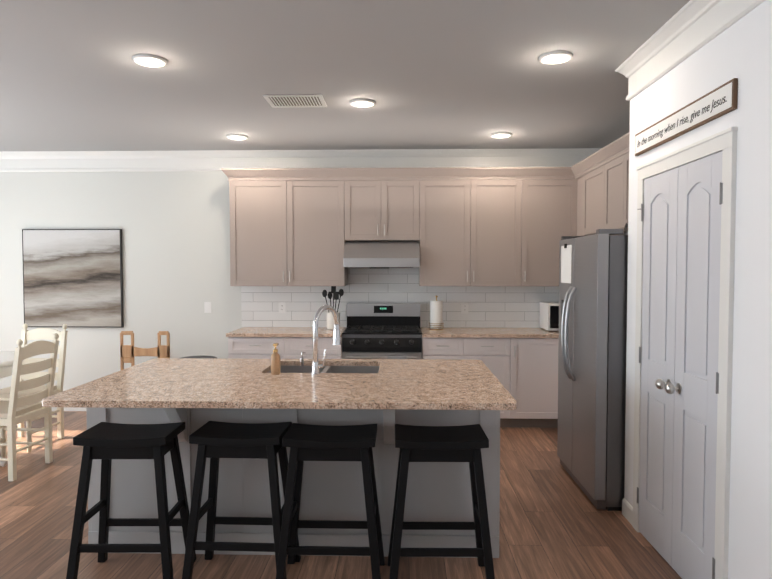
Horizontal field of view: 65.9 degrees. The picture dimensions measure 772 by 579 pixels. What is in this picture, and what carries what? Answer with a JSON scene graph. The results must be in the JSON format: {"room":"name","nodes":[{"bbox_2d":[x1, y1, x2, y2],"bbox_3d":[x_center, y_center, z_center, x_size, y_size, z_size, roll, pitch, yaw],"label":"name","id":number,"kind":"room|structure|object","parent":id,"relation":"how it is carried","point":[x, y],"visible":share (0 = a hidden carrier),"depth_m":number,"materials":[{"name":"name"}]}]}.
{"room":"kitchen","nodes":[
{"label":"kitchen","id":0,"kind":"room"},
{"bbox_2d":[0,171,495,390],"bbox_3d":[-1.576,-0.074,6.387,8.200,2.770,0.100,0,2,2],"label":"wall","id":1,"kind":"structure","parent":0,"point":[174,226],"depth_m":6.36,"materials":[{"name":"white paint"}]},
{"bbox_2d":[40,401,85,410],"bbox_3d":[-3.567,1.260,6.431,3.960,0.100,0.014,0,2,2],"label":"baseboard","id":2,"kind":"structure","parent":1,"relation":"attached to","point":[53,408],"depth_m":6.42,"materials":[{"name":"white"}]},
{"bbox_2d":[22,229,123,327],"bbox_3d":[-3.345,-0.119,6.363,1.065,1.050,0.035,0,2,2],"label":"picture","id":3,"kind":"object","parent":1,"relation":"attached to","point":[72,277],"visible":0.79,"depth_m":6.35,"materials":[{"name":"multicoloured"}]},
{"bbox_2d":[204,302,210,312],"bbox_3d":[-1.901,0.191,6.350,0.072,0.116,0.008,0,2,2],"label":"switch plate","id":4,"kind":"object","parent":1,"relation":"attached to","point":[207,307],"visible":1,"depth_m":6.35,"materials":[{"name":"white plastic"}]},
{"bbox_2d":[229,176,352,285],"bbox_3d":[-0.956,-0.581,6.126,1.213,1.084,0.349,0,2,2],"label":"upper cabinet","id":5,"kind":"object","parent":1,"relation":"attached to","point":[285,230],"depth_m":5.96,"materials":[{"name":"beige wood"}]},
{"bbox_2d":[0,148,604,171],"bbox_3d":[-1.548,-1.352,6.255,7.880,0.205,0.070,0,2,2],"label":"crown molding","id":6,"kind":"structure","parent":1,"relation":"attached to","point":[190,160],"depth_m":6.26,"materials":[{"name":"white wood"}]},
{"bbox_2d":[343,241,419,267],"bbox_3d":[-0.037,-0.352,6.034,0.742,0.279,0.498,0,2,2],"label":"range hood","id":7,"kind":"object","parent":1,"relation":"attached to","point":[381,254],"visible":0.98,"depth_m":5.83,"materials":[{"name":"silver metal"}]},
{"bbox_2d":[353,176,420,240],"bbox_3d":[-0.035,-0.809,6.093,0.750,0.626,0.349,0,2,2],"label":"upper cabinet","id":8,"kind":"object","parent":1,"relation":"attached to","point":[385,208],"depth_m":5.92,"materials":[{"name":"beige wood"}]},
{"bbox_2d":[241,267,558,327],"bbox_3d":[0.427,0.078,6.284,3.930,0.644,0.008,0,2,2],"label":"tiled wall","id":9,"kind":"structure","parent":1,"relation":"attached to","point":[503,306],"depth_m":6.29,"materials":[{"name":"white tile"}]},
{"bbox_2d":[279,302,284,312],"bbox_3d":[-1.104,0.192,6.321,0.072,0.116,0.008,0,2,2],"label":"electrical outlet","id":10,"kind":"object","parent":9,"relation":"attached to","point":[281,307],"visible":1,"depth_m":6.32,"materials":[{"name":"white plastic"}]},
{"bbox_2d":[461,303,467,313],"bbox_3d":[0.829,0.195,6.269,0.072,0.116,0.008,0,2,2],"label":"electrical outlet","id":11,"kind":"object","parent":9,"relation":"attached to","point":[464,308],"visible":1,"depth_m":6.27,"materials":[{"name":"white plastic"}]},
{"bbox_2d":[413,176,528,285],"bbox_3d":[0.843,-0.579,6.077,1.125,1.084,0.349,0,2,2],"label":"upper cabinet","id":12,"kind":"object","parent":1,"relation":"attached to","point":[476,226],"depth_m":5.91,"materials":[{"name":"beige wood"}]},
{"bbox_2d":[529,176,572,285],"bbox_3d":[1.591,-0.579,6.057,0.607,1.084,0.349,0,2,2],"label":"upper cabinet","id":13,"kind":"object","parent":1,"relation":"attached to","point":[548,195],"depth_m":5.89,"materials":[{"name":"beige wood"}]},
{"bbox_2d":[569,168,584,235],"bbox_3d":[2.102,-0.567,5.721,0.550,1.084,0.335,0,2,2],"label":"upper cabinet","id":14,"kind":"object","parent":1,"relation":"attached to","point":[577,193],"depth_m":5.84,"materials":[{"name":"beige wood"}]},
{"bbox_2d":[585,160,623,235],"bbox_3d":[2.106,-0.796,5.277,0.519,0.593,0.654,0,2,2],"label":"upper cabinet","id":15,"kind":"object","parent":1,"relation":"attached to","point":[592,175],"depth_m":5.33,"materials":[{"name":"beige wood"}]},
{"bbox_2d":[601,152,616,228],"bbox_3d":[2.093,-0.779,4.791,0.519,0.593,0.557,0,2,2],"label":"upper cabinet","id":16,"kind":"object","parent":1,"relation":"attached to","point":[609,166],"depth_m":4.92,"materials":[{"name":"beige wood"}]},
{"bbox_2d":[617,144,628,231],"bbox_3d":[2.081,-0.763,4.342,0.519,0.593,0.579,0,2,2],"label":"upper cabinet","id":17,"kind":"object","parent":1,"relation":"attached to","point":[622,157],"depth_m":4.59,"materials":[{"name":"beige wood"}]},
{"bbox_2d":[0,411,681,578],"bbox_3d":[-1.696,1.519,1.992,8.200,0.100,9.000,0,2,2],"label":"floor","id":18,"kind":"structure","parent":0,"point":[555,523],"depth_m":3.38,"materials":[{"name":"brown wood"}]},
{"bbox_2d":[0,351,22,466],"bbox_3d":[-3.397,0.955,4.540,1.120,0.836,1.120,0,2,2],"label":"dining table","id":19,"kind":"object","parent":18,"relation":"on","point":[6,362],"visible":0.5,"depth_m":4.53,"materials":[{"name":"white wood"}]},
{"bbox_2d":[0,333,58,480],"bbox_3d":[-2.849,0.863,4.517,0.520,1.031,0.470,0,2,6],"label":"chair","id":20,"kind":"object","parent":18,"relation":"on","point":[15,409],"visible":0.98,"depth_m":4.45,"materials":[{"name":"beige paint"}]},
{"bbox_2d":[0,323,67,451],"bbox_3d":[-3.162,0.837,5.240,0.470,1.031,0.520,0,2,9],"label":"chair","id":21,"kind":"object","parent":18,"relation":"on","point":[40,334],"visible":0.6,"depth_m":5.39,"materials":[{"name":"beige paint"}]},
{"bbox_2d":[66,422,195,578],"bbox_3d":[-1.256,1.062,2.956,0.507,0.745,0.367,0,2,0],"label":"stool","id":22,"kind":"object","parent":18,"relation":"on","point":[106,443],"visible":0.98,"depth_m":2.84,"materials":[{"name":"black paint"}]},
{"bbox_2d":[120,331,169,369],"bbox_3d":[-1.889,0.849,4.696,0.390,1.046,0.440,0,2,2],"label":"chair","id":23,"kind":"object","parent":18,"relation":"on","point":[128,353],"visible":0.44,"depth_m":4.66,"materials":[{"name":"brown wood"}]},
{"bbox_2d":[181,355,216,357],"bbox_3d":[-1.697,0.978,5.365,0.354,0.740,0.377,0,2,2],"label":"trash bin","id":24,"kind":"object","parent":18,"relation":"on","point":[202,356],"visible":0.15,"depth_m":5.40,"materials":[{"name":"silver metal"}]},
{"bbox_2d":[182,421,300,578],"bbox_3d":[-0.712,1.061,2.972,0.507,0.745,0.368,0,2,3],"label":"stool","id":25,"kind":"object","parent":18,"relation":"on","point":[215,441],"visible":0.92,"depth_m":2.85,"materials":[{"name":"black paint"}]},
{"bbox_2d":[228,339,289,358],"bbox_3d":[-1.212,0.884,6.048,0.605,0.880,0.624,0,2,2],"label":"base cabinet","id":26,"kind":"object","parent":18,"relation":"on","point":[237,348],"depth_m":5.73,"materials":[{"name":"white wood"}]},
{"bbox_2d":[226,327,345,338],"bbox_3d":[-0.971,0.426,6.012,1.109,0.034,0.649,0,2,2],"label":"countertop","id":27,"kind":"structure","parent":26,"relation":"on","point":[244,332],"depth_m":5.73,"materials":[{"name":"beige stone"}]},
{"bbox_2d":[322,286,343,329],"bbox_3d":[-0.542,0.183,6.098,0.223,0.445,0.140,0,2,2],"label":"utensil crock","id":28,"kind":"object","parent":27,"relation":"on","point":[330,319],"visible":0.83,"depth_m":6.07,"materials":[{"name":"white ceramic"}]},
{"bbox_2d":[86,409,501,557],"bbox_3d":[-0.496,0.972,3.530,2.220,0.883,1.101,0,2,2],"label":"kitchen island","id":29,"kind":"object","parent":18,"relation":"on","point":[330,490],"depth_m":3.20,"materials":[{"name":"grey paint"}]},
{"bbox_2d":[42,357,516,409],"bbox_3d":[-0.498,0.517,3.442,2.258,0.032,1.324,0,2,2],"label":"island countertop","id":30,"kind":"structure","parent":29,"relation":"on","point":[158,383],"depth_m":3.14,"materials":[{"name":"beige stone"}]},
{"bbox_2d":[271,343,279,374],"bbox_3d":[-0.649,0.409,3.507,0.056,0.179,0.062,0,2,2],"label":"soap bottle","id":31,"kind":"object","parent":30,"relation":"on","point":[275,362],"visible":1,"depth_m":3.48,"materials":[{"name":"brown plastic"}]},
{"bbox_2d":[290,327,346,358],"bbox_3d":[-0.723,0.885,6.034,0.612,0.880,0.624,0,2,2],"label":"base cabinet","id":32,"kind":"object","parent":18,"relation":"on","point":[297,346],"depth_m":5.71,"materials":[{"name":"white wood"}]},
{"bbox_2d":[276,423,384,578],"bbox_3d":[-0.265,1.063,2.930,0.507,0.745,0.367,0,2,2],"label":"stool","id":33,"kind":"object","parent":18,"relation":"on","point":[306,442],"visible":1,"depth_m":2.81,"materials":[{"name":"black paint"}]},
{"bbox_2d":[342,303,421,358],"bbox_3d":[-0.033,0.740,5.950,0.764,1.175,0.687,0,2,2],"label":"range","id":34,"kind":"object","parent":18,"relation":"on","point":[382,330],"visible":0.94,"depth_m":5.73,"materials":[{"name":"silver metal"}]},
{"bbox_2d":[388,424,494,578],"bbox_3d":[0.261,1.063,2.915,0.507,0.745,0.367,0,2,0],"label":"stool","id":35,"kind":"object","parent":18,"relation":"on","point":[462,443],"visible":1,"depth_m":2.79,"materials":[{"name":"black paint"}]},
{"bbox_2d":[421,331,469,358],"bbox_3d":[0.579,0.886,5.999,0.448,0.880,0.624,0,2,2],"label":"base cabinet","id":36,"kind":"object","parent":18,"relation":"on","point":[431,348],"depth_m":5.68,"materials":[{"name":"white wood"}]},
{"bbox_2d":[470,339,501,426],"bbox_3d":[0.968,0.886,5.989,0.568,0.880,0.624,0,2,2],"label":"base cabinet","id":37,"kind":"object","parent":18,"relation":"on","point":[489,351],"depth_m":5.67,"materials":[{"name":"white wood"}]},
{"bbox_2d":[502,335,558,427],"bbox_3d":[1.457,0.888,5.943,0.651,0.880,0.689,0,2,2],"label":"base cabinet","id":38,"kind":"object","parent":18,"relation":"on","point":[521,364],"depth_m":5.67,"materials":[{"name":"white wood"}]},
{"bbox_2d":[420,327,558,338],"bbox_3d":[1.368,0.429,5.949,2.029,0.034,0.649,0,2,2],"label":"countertop","id":39,"kind":"structure","parent":38,"relation":"on","point":[448,332],"depth_m":5.79,"materials":[{"name":"beige stone"}]},
{"bbox_2d":[429,295,443,329],"bbox_3d":[0.516,0.232,6.091,0.151,0.348,0.151,0,2,2],"label":"paper towel holder","id":40,"kind":"object","parent":39,"relation":"on","point":[436,315],"visible":0.98,"depth_m":6.04,"materials":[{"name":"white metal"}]},
{"bbox_2d":[539,302,558,331],"bbox_3d":[1.828,0.272,6.014,0.470,0.274,0.365,0,2,2],"label":"microwave","id":41,"kind":"object","parent":39,"relation":"on","point":[549,317],"visible":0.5,"depth_m":5.85,"materials":[{"name":"white plastic"}]},
{"bbox_2d":[557,229,627,510],"bbox_3d":[1.721,0.499,4.173,0.937,1.783,0.905,0,2,2],"label":"fridge","id":42,"kind":"object","parent":18,"relation":"on","point":[593,271],"visible":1,"depth_m":3.78,"materials":[{"name":"silver metal"}]},
{"bbox_2d":[623,222,627,234],"bbox_3d":[1.621,-0.411,3.821,0.180,0.140,0.180,0,2,2],"label":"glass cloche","id":43,"kind":"object","parent":42,"relation":"on","point":[626,229],"visible":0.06,"depth_m":3.81,"materials":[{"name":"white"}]},
{"bbox_2d":[0,0,689,151],"bbox_3d":[-1.696,-1.349,1.890,8.200,0.100,9.000,0,2,2],"label":"ceiling","id":44,"kind":"structure","parent":0,"point":[443,74],"depth_m":3.77,"materials":[{"name":"grey paint"}]},
{"bbox_2d":[132,54,167,66],"bbox_3d":[-1.394,-1.349,3.520,0.196,0.016,0.196,0,2,2],"label":"recessed light","id":45,"kind":"object","parent":44,"relation":"in","point":[148,60],"visible":1,"depth_m":3.50,"materials":[{"name":"white plastic"}]},
{"bbox_2d":[226,134,247,139],"bbox_3d":[-1.391,-1.422,5.565,0.196,0.016,0.196,0,2,2],"label":"recessed light","id":46,"kind":"object","parent":44,"relation":"in","point":[236,137],"visible":1,"depth_m":5.54,"materials":[{"name":"white plastic"}]},
{"bbox_2d":[263,94,326,107],"bbox_3d":[-0.661,-1.383,4.379,0.421,0.010,0.308,0,2,2],"label":"ceiling vent","id":47,"kind":"object","parent":44,"relation":"in","point":[289,101],"visible":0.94,"depth_m":4.37,"materials":[{"name":"white metal"}]},
{"bbox_2d":[350,99,375,107],"bbox_3d":[-0.172,-1.381,4.421,0.196,0.016,0.196,0,2,2],"label":"recessed light","id":48,"kind":"object","parent":44,"relation":"in","point":[362,103],"visible":1,"depth_m":4.39,"materials":[{"name":"white plastic"}]},
{"bbox_2d":[491,132,511,137],"bbox_3d":[1.062,-1.419,5.483,0.196,0.016,0.196,0,2,2],"label":"recessed light","id":49,"kind":"object","parent":44,"relation":"in","point":[501,135],"visible":1,"depth_m":5.46,"materials":[{"name":"white"}]},
{"bbox_2d":[538,51,572,63],"bbox_3d":[0.987,-1.347,3.467,0.196,0.016,0.196,0,2,2],"label":"recessed light","id":50,"kind":"object","parent":44,"relation":"in","point":[555,57],"visible":1,"depth_m":3.45,"materials":[{"name":"white plastic"}]},
{"bbox_2d":[624,0,771,578],"bbox_3d":[1.888,0.134,0.560,0.960,2.770,6.230,0,2,2],"label":"wall","id":51,"kind":"structure","parent":0,"point":[741,49],"depth_m":2.42,"materials":[{"name":"white paint"}]},
{"bbox_2d":[633,127,737,578],"bbox_3d":[1.432,0.369,3.012,0.084,2.126,1.004,0,2,2],"label":"double door","id":52,"kind":"structure","parent":51,"relation":"attached to","point":[686,202],"depth_m":2.89,"materials":[{"name":"white wood"}]},
{"bbox_2d":[635,78,737,155],"bbox_3d":[1.464,-0.832,2.995,0.020,0.127,1.049,0,2,2],"label":"sign","id":53,"kind":"object","parent":51,"relation":"attached to","point":[729,90],"visible":0.96,"depth_m":2.83,"materials":[{"name":"wood"},{"name":"white paint"}]},
{"bbox_2d":[637,96,725,146],"bbox_3d":[1.452,-0.824,2.994,0.001,0.052,0.953,0,2,2],"label":"lettering","id":54,"kind":"object","parent":53,"relation":"attached to","point":[668,128],"visible":1,"depth_m":2.89,"materials":[{"name":"black paint"}]},
{"bbox_2d":[615,0,765,100],"bbox_3d":[1.374,-1.149,0.563,0.070,0.205,6.300,0,2,2],"label":"crown molding","id":55,"kind":"structure","parent":51,"relation":"attached to","point":[687,30],"depth_m":2.93,"materials":[{"name":"white wood"}]}
]}

